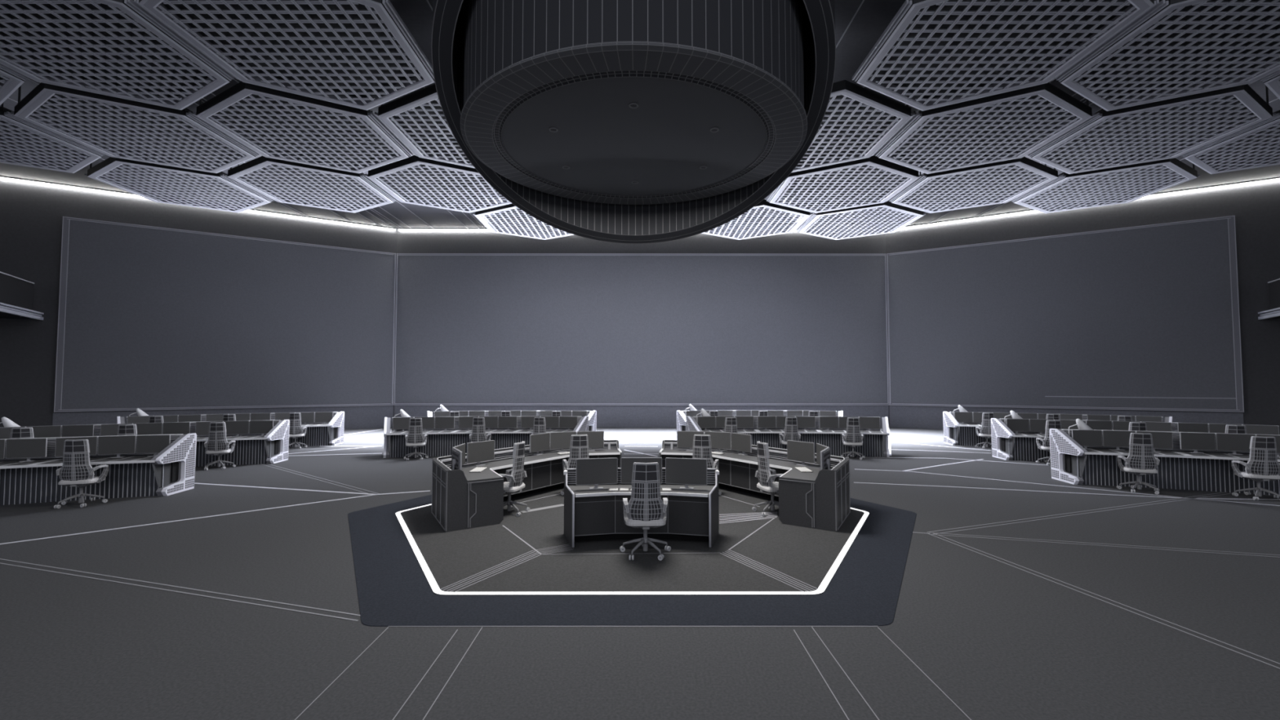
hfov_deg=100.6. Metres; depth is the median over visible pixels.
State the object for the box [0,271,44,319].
balcony
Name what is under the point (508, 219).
ceiling panel
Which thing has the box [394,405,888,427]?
baseboard
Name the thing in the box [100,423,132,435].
monitor
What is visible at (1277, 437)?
monitor
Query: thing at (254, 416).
monitor
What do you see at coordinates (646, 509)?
office chair
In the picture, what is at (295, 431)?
office chair
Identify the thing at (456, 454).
monitor
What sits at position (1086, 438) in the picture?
monitor
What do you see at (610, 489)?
papers
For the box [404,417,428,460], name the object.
office chair
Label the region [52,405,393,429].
baseboard
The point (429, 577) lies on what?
light strip
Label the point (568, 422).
monitor
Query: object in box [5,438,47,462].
monitor
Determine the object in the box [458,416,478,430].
monitor
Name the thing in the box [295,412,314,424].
monitor
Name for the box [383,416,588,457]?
console desk
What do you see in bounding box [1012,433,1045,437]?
countertop
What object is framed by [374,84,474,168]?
ceiling panel
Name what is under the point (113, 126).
ceiling panel
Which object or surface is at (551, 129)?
recessed light
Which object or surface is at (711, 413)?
office chair
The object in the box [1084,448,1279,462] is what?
countertop
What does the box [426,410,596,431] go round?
console desk
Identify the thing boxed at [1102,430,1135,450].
monitor
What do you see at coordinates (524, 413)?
monitor
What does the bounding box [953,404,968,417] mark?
desk lamp
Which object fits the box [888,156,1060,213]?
ceiling panel
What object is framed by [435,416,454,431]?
monitor
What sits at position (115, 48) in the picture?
ceiling panel
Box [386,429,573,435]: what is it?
countertop
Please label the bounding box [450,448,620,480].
countertop
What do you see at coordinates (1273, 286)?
balcony
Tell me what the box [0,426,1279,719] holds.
floor
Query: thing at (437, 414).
monitor
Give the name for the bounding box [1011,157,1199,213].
ceiling panel
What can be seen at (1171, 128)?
ceiling panel
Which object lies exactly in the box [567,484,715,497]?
countertop
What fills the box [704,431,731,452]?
monitor
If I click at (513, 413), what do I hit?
monitor
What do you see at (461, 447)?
monitor
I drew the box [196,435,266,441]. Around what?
countertop
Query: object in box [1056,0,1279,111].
ceiling panel
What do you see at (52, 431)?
monitor
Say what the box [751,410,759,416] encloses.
monitor
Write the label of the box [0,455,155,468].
countertop
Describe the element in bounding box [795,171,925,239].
ceiling panel
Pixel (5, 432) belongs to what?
monitor
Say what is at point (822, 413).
monitor
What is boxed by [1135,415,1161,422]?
monitor
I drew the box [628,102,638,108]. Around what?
recessed light
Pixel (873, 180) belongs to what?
ceiling panel
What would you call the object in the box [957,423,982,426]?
countertop
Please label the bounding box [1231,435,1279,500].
office chair
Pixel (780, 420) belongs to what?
monitor
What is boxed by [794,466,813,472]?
keyboard
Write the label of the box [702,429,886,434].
countertop
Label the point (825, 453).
monitor
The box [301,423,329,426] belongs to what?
countertop
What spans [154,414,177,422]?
monitor
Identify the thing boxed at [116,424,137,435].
office chair
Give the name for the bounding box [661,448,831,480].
countertop
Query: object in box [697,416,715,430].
monitor
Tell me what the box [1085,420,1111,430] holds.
monitor
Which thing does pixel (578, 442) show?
office chair
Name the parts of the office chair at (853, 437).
armrest, seat, backrest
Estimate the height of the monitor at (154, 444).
0.455 m
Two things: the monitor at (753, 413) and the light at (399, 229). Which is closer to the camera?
the monitor at (753, 413)
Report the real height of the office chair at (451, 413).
1.261 m
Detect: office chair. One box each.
[9,426,34,439]
[53,439,108,508]
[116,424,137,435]
[147,415,164,422]
[204,422,235,470]
[222,413,235,421]
[288,413,307,448]
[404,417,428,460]
[448,411,459,416]
[469,417,491,442]
[499,441,529,516]
[501,411,511,416]
[530,417,550,442]
[551,411,561,416]
[560,434,589,494]
[619,462,671,560]
[692,434,721,494]
[708,410,718,416]
[724,417,737,433]
[751,440,783,515]
[758,410,768,416]
[778,417,800,445]
[808,411,818,416]
[840,417,865,459]
[974,412,994,448]
[1035,420,1062,465]
[1045,413,1059,419]
[1116,432,1159,494]
[1117,415,1132,421]
[1128,422,1146,431]
[1225,424,1247,434]
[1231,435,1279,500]
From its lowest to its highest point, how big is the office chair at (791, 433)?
1.261 m
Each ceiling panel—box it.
[0,0,234,110]
[0,63,28,105]
[0,102,104,173]
[10,82,258,173]
[84,156,273,213]
[133,0,435,110]
[192,81,412,173]
[225,155,396,213]
[364,111,511,213]
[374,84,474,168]
[472,203,573,239]
[702,199,812,239]
[766,111,921,213]
[791,80,915,173]
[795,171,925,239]
[852,0,1159,111]
[875,82,1095,173]
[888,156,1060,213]
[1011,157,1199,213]
[1027,84,1275,173]
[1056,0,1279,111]
[1181,110,1279,173]
[1259,69,1279,99]
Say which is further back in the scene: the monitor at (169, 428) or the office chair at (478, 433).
the office chair at (478, 433)
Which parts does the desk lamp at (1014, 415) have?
lamp shade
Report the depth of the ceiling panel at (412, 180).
16.46 m
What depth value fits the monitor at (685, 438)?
12.22 m
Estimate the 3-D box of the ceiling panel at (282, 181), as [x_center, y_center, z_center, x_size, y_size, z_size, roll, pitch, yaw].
[-10.221,-6.350,16.826,4.065,2.012,4.469,0,-2,0]
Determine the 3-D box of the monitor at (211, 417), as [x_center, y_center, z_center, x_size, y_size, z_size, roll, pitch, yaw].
[-14.960,2.139,18.805,0.615,0.455,0.110,2,-3,-36]
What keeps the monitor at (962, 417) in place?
on the console desk at (955, 433)
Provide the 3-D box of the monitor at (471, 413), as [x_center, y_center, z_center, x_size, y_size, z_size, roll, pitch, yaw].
[-6.393,2.225,20.861,0.615,0.455,0.110,0,-2,-2]
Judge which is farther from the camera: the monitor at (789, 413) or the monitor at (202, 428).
the monitor at (789, 413)
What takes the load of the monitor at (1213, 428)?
on the console desk at (1006, 445)
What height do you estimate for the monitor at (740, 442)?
0.455 m
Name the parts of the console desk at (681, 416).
panel, panel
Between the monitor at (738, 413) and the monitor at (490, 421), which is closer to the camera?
the monitor at (490, 421)
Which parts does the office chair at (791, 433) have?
armrest, backrest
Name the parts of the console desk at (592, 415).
panel, panel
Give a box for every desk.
[0,433,196,505]
[2,419,289,466]
[116,411,344,446]
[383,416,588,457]
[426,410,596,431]
[431,440,622,532]
[563,467,719,549]
[659,440,850,532]
[676,410,843,439]
[685,416,889,457]
[942,411,1173,446]
[991,417,1279,462]
[1048,428,1279,495]
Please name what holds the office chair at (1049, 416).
on the floor
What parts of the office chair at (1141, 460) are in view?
armrest, leg, leg, seat, backrest, leg, armrest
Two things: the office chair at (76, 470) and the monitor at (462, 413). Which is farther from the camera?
the monitor at (462, 413)
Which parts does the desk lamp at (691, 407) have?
lamp shade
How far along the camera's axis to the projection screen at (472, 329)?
27.77 m
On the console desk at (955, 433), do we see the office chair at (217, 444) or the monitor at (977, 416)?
the monitor at (977, 416)
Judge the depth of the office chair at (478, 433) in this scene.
16.36 m
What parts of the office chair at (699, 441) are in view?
backrest, armrest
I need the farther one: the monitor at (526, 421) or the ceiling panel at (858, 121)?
the monitor at (526, 421)
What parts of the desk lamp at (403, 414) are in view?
lamp shade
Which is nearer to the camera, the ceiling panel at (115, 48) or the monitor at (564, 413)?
the ceiling panel at (115, 48)
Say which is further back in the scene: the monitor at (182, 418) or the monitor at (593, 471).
the monitor at (182, 418)
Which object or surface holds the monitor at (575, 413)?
on the console desk at (592, 415)
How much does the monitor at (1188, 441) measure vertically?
0.455 m
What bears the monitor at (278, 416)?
on the console desk at (331, 433)
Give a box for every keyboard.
[469,466,487,472]
[556,452,569,454]
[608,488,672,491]
[711,452,724,454]
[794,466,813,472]
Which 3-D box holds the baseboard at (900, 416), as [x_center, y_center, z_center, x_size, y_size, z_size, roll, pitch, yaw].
[18.577,2.810,24.470,12.870,1.120,0.030,-1,-3,30]
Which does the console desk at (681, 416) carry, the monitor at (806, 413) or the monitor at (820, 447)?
the monitor at (806, 413)
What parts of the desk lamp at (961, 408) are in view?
lamp shade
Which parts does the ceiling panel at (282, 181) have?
edge rail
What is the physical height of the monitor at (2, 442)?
0.455 m
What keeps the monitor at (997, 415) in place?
on the console desk at (955, 433)
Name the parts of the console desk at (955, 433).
panel, panel, panel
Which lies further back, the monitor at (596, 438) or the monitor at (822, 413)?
the monitor at (822, 413)
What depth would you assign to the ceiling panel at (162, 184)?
16.45 m
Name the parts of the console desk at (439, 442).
panel, panel, panel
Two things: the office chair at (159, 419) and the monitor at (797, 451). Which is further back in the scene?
the office chair at (159, 419)
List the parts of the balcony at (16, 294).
handrail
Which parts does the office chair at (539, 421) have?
backrest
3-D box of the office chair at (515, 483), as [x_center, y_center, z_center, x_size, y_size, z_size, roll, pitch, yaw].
[-2.374,2.105,9.545,0.688,1.261,0.719,-1,-2,12]
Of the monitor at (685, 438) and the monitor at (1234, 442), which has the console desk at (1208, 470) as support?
the monitor at (1234, 442)
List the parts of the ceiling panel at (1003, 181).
edge rail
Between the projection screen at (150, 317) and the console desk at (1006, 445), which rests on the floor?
the console desk at (1006, 445)
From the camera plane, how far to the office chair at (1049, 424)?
15.15 m
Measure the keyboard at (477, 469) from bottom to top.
0.021 m
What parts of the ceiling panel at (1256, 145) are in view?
edge rail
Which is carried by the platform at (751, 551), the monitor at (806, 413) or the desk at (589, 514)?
the desk at (589, 514)
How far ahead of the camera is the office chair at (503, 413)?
19.84 m
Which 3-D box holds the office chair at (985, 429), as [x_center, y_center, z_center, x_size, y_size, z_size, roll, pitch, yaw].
[12.448,2.514,19.078,0.719,1.261,0.688,-1,-2,17]
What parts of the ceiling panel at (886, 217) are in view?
frame, edge rail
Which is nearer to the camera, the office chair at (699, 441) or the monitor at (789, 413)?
the office chair at (699, 441)
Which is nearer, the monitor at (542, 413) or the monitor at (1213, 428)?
the monitor at (1213, 428)
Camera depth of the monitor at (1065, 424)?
15.89 m
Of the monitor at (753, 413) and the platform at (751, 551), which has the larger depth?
the monitor at (753, 413)
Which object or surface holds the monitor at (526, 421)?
on the console desk at (439, 442)
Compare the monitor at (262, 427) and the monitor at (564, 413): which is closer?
the monitor at (262, 427)
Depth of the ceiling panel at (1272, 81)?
10.73 m
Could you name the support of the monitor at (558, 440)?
on the desk at (462, 500)
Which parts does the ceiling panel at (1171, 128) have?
edge rail, hanger rod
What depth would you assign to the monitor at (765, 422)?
17.58 m
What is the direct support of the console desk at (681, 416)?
on the floor
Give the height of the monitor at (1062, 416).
0.455 m
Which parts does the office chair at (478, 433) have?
backrest, armrest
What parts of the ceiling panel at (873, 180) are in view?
frame, edge rail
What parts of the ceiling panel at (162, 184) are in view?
edge rail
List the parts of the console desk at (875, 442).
panel, panel, panel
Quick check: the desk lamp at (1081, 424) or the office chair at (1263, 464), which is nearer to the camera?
the office chair at (1263, 464)
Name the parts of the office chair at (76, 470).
armrest, leg, backrest, seat, leg, leg, armrest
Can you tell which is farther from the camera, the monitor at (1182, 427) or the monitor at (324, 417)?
the monitor at (324, 417)
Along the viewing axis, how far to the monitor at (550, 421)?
17.57 m
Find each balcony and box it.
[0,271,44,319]
[1257,278,1279,319]
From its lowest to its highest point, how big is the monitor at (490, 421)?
0.455 m
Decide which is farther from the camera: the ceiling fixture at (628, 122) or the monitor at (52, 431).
the monitor at (52, 431)
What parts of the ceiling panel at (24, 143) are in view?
edge rail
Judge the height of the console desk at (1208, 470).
1.220 m
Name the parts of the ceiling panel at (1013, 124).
edge rail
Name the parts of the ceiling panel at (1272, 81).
edge rail, frame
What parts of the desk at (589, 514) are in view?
panel, edge rail, panel, modesty panel, edge rail, panel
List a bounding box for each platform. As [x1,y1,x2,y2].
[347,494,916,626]
[400,486,864,592]
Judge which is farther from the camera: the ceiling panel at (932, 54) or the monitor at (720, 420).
the monitor at (720, 420)
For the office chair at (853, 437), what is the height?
1.261 m
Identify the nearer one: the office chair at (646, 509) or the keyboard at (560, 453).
the office chair at (646, 509)
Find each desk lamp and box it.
[0,417,20,426]
[128,408,148,416]
[392,408,410,431]
[435,404,448,411]
[684,404,697,414]
[696,408,711,422]
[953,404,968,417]
[1004,409,1022,424]
[1068,418,1093,435]
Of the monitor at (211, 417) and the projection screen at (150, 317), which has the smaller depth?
the monitor at (211, 417)
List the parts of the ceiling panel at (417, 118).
edge rail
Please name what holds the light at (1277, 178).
attached to the wall at (1255, 207)
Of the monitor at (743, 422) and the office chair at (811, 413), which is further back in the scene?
the office chair at (811, 413)
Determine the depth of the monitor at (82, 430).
13.98 m
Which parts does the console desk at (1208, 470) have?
panel, panel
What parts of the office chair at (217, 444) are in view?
backrest, seat, leg, armrest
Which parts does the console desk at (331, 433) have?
panel, panel, panel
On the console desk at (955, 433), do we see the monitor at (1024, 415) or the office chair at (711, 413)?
the monitor at (1024, 415)
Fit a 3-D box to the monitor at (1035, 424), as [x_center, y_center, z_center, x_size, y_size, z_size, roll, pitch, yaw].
[12.235,2.031,16.201,0.615,0.455,0.110,-1,-3,20]
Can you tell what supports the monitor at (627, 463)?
on the desk at (589, 514)
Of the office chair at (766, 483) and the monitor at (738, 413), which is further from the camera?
the monitor at (738, 413)
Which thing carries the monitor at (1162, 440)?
on the console desk at (1208, 470)
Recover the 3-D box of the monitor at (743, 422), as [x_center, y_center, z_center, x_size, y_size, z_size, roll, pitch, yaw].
[3.450,2.090,17.624,0.615,0.455,0.110,0,-2,5]
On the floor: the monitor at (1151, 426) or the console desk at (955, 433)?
the console desk at (955, 433)
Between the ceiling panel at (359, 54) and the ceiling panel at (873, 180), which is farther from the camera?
the ceiling panel at (873, 180)
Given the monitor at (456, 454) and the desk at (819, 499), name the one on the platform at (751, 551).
the desk at (819, 499)
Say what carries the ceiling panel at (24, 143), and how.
hanging from the ceiling
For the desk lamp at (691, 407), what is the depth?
21.16 m
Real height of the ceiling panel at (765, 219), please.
2.012 m
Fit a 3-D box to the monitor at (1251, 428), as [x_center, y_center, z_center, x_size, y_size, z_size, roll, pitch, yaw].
[16.330,1.939,13.985,0.615,0.455,0.110,-2,-3,43]
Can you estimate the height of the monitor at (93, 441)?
0.455 m
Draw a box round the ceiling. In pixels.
[0,0,1279,229]
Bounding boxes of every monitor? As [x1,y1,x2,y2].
[0,426,25,439]
[0,439,5,458]
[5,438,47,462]
[26,425,61,438]
[54,436,97,457]
[61,424,93,437]
[97,435,136,457]
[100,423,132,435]
[127,415,153,423]
[133,422,162,435]
[136,435,170,456]
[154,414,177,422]
[162,422,190,434]
[178,414,201,422]
[195,421,222,437]
[205,413,223,421]
[223,420,248,436]
[235,413,249,421]
[249,420,273,435]
[250,413,271,420]
[275,412,294,420]
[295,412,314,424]
[315,412,333,424]
[392,417,413,431]
[414,417,434,431]
[434,411,449,417]
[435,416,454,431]
[451,443,465,467]
[452,447,462,470]
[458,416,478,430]
[459,410,468,416]
[466,440,494,466]
[468,410,484,416]
[479,416,497,430]
[488,410,504,416]
[498,416,516,430]
[505,410,520,416]
[520,416,540,430]
[521,410,536,416]
[529,432,550,455]
[539,410,555,416]
[540,416,559,430]
[550,431,576,452]
[555,410,571,416]
[559,416,577,430]
[572,410,586,416]
[576,457,617,489]
[577,431,604,451]
[621,457,662,483]
[665,457,706,489]
[676,431,703,451]
[685,410,701,417]
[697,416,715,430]
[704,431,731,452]
[715,416,734,430]
[717,410,733,416]
[731,432,751,455]
[734,416,753,430]
[735,410,751,416]
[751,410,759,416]
[757,416,775,430]
[767,410,783,416]
[776,416,795,430]
[786,410,802,416]
[786,440,814,466]
[795,416,815,430]
[802,410,818,416]
[816,443,830,465]
[819,410,835,416]
[819,416,838,430]
[820,447,830,470]
[838,416,858,428]
[859,416,879,431]
[954,412,973,424]
[973,412,991,424]
[992,412,1012,418]
[1006,418,1029,433]
[1017,413,1037,418]
[1029,418,1053,434]
[1037,413,1059,419]
[1054,419,1078,429]
[1059,413,1082,420]
[1071,429,1102,449]
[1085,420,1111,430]
[1087,414,1110,420]
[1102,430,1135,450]
[1111,414,1135,421]
[1112,420,1140,430]
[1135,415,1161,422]
[1136,431,1173,451]
[1141,421,1171,431]
[1177,422,1208,432]
[1179,432,1215,453]
[1208,423,1241,433]
[1215,433,1256,454]
[1242,424,1279,435]
[1256,434,1279,457]
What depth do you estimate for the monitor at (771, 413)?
21.13 m
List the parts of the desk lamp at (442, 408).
lamp shade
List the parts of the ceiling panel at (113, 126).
hanger rod, edge rail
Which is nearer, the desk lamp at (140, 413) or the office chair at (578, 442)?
the office chair at (578, 442)
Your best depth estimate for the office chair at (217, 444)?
14.36 m
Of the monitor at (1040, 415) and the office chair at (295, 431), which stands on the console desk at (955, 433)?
the monitor at (1040, 415)
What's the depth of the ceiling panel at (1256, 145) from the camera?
13.99 m
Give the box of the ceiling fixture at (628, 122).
[431,0,835,244]
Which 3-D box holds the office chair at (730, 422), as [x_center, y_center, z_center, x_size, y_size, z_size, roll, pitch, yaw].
[2.808,2.413,16.660,0.719,1.261,0.688,0,-2,-4]
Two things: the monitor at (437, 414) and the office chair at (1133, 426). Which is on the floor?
the office chair at (1133, 426)
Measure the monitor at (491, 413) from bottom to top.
0.455 m
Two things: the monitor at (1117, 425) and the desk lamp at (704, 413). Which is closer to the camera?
the monitor at (1117, 425)
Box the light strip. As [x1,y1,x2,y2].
[395,503,869,595]
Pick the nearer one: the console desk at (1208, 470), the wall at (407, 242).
the console desk at (1208, 470)
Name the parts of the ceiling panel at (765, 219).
edge rail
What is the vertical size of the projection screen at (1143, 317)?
7.955 m
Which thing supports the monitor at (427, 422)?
on the console desk at (439, 442)
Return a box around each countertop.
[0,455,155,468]
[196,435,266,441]
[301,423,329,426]
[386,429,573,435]
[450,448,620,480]
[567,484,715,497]
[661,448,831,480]
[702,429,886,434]
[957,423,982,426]
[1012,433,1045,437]
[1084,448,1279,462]
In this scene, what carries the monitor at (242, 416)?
on the console desk at (331, 433)
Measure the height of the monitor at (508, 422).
0.455 m
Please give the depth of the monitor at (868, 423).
17.21 m
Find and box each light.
[0,175,395,230]
[397,228,795,231]
[549,127,557,132]
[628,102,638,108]
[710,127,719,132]
[901,177,1279,229]
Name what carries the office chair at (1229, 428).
on the floor
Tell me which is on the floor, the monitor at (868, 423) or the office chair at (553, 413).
the office chair at (553, 413)
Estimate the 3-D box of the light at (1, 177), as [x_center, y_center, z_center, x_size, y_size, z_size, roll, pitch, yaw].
[-20.545,-7.041,23.451,17.800,0.080,0.200,1,-3,-30]
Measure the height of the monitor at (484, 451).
0.455 m
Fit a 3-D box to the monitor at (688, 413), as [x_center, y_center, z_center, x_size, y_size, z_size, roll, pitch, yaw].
[2.110,2.234,21.079,0.615,0.455,0.110,1,-2,-15]
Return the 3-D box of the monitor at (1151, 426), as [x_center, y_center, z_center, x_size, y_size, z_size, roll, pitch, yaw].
[14.636,1.984,15.073,0.615,0.455,0.110,-2,-3,36]
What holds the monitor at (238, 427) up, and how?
on the console desk at (273, 447)
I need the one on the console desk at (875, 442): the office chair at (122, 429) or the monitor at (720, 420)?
the monitor at (720, 420)
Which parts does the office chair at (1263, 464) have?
armrest, leg, seat, leg, backrest, leg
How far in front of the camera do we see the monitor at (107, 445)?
11.14 m
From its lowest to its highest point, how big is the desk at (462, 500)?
0.960 m
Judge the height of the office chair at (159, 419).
1.261 m
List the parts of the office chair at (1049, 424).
armrest, seat, backrest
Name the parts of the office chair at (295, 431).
seat, backrest, armrest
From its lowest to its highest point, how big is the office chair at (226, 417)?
1.261 m
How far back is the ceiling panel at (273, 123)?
12.80 m
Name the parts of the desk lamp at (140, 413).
lamp shade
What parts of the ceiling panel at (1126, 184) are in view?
edge rail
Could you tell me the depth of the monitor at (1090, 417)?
18.35 m
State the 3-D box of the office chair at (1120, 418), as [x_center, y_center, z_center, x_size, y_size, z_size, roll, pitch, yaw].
[15.814,2.441,17.319,0.719,1.261,0.688,-2,-3,41]
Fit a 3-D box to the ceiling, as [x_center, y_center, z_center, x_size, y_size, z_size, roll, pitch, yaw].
[0.121,-7.733,11.217,56.967,0.315,33.770,0,-2,0]
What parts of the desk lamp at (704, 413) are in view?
lamp shade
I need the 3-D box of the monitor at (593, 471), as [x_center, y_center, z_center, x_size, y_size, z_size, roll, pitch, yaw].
[-0.646,1.685,7.899,0.615,0.455,0.110,1,-2,-12]
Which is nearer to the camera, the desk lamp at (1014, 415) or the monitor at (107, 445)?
the monitor at (107, 445)
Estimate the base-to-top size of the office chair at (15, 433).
1.261 m
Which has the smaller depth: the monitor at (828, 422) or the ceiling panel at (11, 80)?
the ceiling panel at (11, 80)
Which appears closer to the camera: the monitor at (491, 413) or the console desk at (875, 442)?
the console desk at (875, 442)
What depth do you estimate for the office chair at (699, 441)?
10.82 m
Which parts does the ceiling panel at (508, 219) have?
edge rail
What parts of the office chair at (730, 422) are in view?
backrest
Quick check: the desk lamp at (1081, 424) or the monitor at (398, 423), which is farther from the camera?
the monitor at (398, 423)
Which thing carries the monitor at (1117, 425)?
on the console desk at (1006, 445)
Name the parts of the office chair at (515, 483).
armrest, leg, seat, armrest, backrest, leg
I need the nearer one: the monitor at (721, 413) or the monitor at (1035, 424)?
the monitor at (1035, 424)
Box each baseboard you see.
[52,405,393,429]
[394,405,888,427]
[888,405,1244,429]
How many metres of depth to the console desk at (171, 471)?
10.81 m
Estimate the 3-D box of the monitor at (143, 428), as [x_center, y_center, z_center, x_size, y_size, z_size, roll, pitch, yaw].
[-13.624,1.970,14.724,0.615,0.455,0.110,1,-3,-27]
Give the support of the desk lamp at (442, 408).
on the console desk at (592, 415)
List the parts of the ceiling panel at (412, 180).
edge rail, frame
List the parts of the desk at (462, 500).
panel, modesty panel, panel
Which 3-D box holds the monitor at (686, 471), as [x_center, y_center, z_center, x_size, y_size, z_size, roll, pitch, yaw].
[0.691,1.686,7.902,0.615,0.455,0.110,-1,-2,12]
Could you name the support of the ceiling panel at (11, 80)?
hanging from the ceiling
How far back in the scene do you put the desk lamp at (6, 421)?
13.37 m
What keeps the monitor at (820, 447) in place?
on the desk at (819, 499)
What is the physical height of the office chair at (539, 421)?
1.261 m
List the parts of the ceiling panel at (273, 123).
edge rail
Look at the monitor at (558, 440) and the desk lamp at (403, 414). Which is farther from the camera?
the desk lamp at (403, 414)
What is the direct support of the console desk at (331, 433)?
on the floor
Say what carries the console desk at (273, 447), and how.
on the floor
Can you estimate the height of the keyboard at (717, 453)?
0.021 m
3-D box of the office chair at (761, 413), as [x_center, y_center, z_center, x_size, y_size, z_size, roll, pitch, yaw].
[4.651,2.564,20.288,0.719,1.261,0.688,0,-2,-3]
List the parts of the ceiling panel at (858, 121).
edge rail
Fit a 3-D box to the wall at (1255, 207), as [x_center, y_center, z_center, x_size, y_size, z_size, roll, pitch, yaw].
[20.858,-1.967,23.548,18.000,10.590,0.300,-1,-3,30]
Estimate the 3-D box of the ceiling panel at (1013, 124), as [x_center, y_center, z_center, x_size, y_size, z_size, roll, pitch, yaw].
[8.371,-6.498,13.270,4.065,2.012,4.469,0,-2,0]
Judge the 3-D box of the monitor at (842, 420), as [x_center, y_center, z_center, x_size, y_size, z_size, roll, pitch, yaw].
[6.835,2.082,17.422,0.615,0.455,0.110,0,-2,10]
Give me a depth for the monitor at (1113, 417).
18.12 m
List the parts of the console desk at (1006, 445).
panel, panel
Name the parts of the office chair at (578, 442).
armrest, backrest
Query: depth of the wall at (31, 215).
21.46 m
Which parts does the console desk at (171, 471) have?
panel, panel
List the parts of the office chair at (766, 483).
leg, backrest, armrest, seat, leg, armrest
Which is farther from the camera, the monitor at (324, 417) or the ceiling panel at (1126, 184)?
the monitor at (324, 417)
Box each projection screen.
[53,216,395,412]
[393,253,888,405]
[886,215,1244,412]
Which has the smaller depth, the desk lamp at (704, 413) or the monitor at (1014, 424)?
the monitor at (1014, 424)
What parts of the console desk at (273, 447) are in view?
panel, panel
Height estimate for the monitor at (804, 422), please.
0.455 m
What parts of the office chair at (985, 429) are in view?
armrest, seat, backrest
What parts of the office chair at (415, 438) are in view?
backrest, seat, armrest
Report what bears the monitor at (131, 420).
on the console desk at (331, 433)
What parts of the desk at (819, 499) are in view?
panel, modesty panel, panel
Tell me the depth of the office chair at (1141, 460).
11.33 m
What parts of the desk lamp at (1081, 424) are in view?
lamp shade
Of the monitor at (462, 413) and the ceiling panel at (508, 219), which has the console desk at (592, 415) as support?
the monitor at (462, 413)
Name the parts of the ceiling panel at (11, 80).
edge rail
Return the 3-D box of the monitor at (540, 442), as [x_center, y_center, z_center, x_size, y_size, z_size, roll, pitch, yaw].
[-2.220,1.841,11.630,0.110,0.455,0.615,-1,-3,31]
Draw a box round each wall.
[0,178,397,427]
[393,229,888,417]
[885,180,1279,435]
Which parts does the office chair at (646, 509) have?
armrest, leg, leg, seat, backrest, leg, leg, armrest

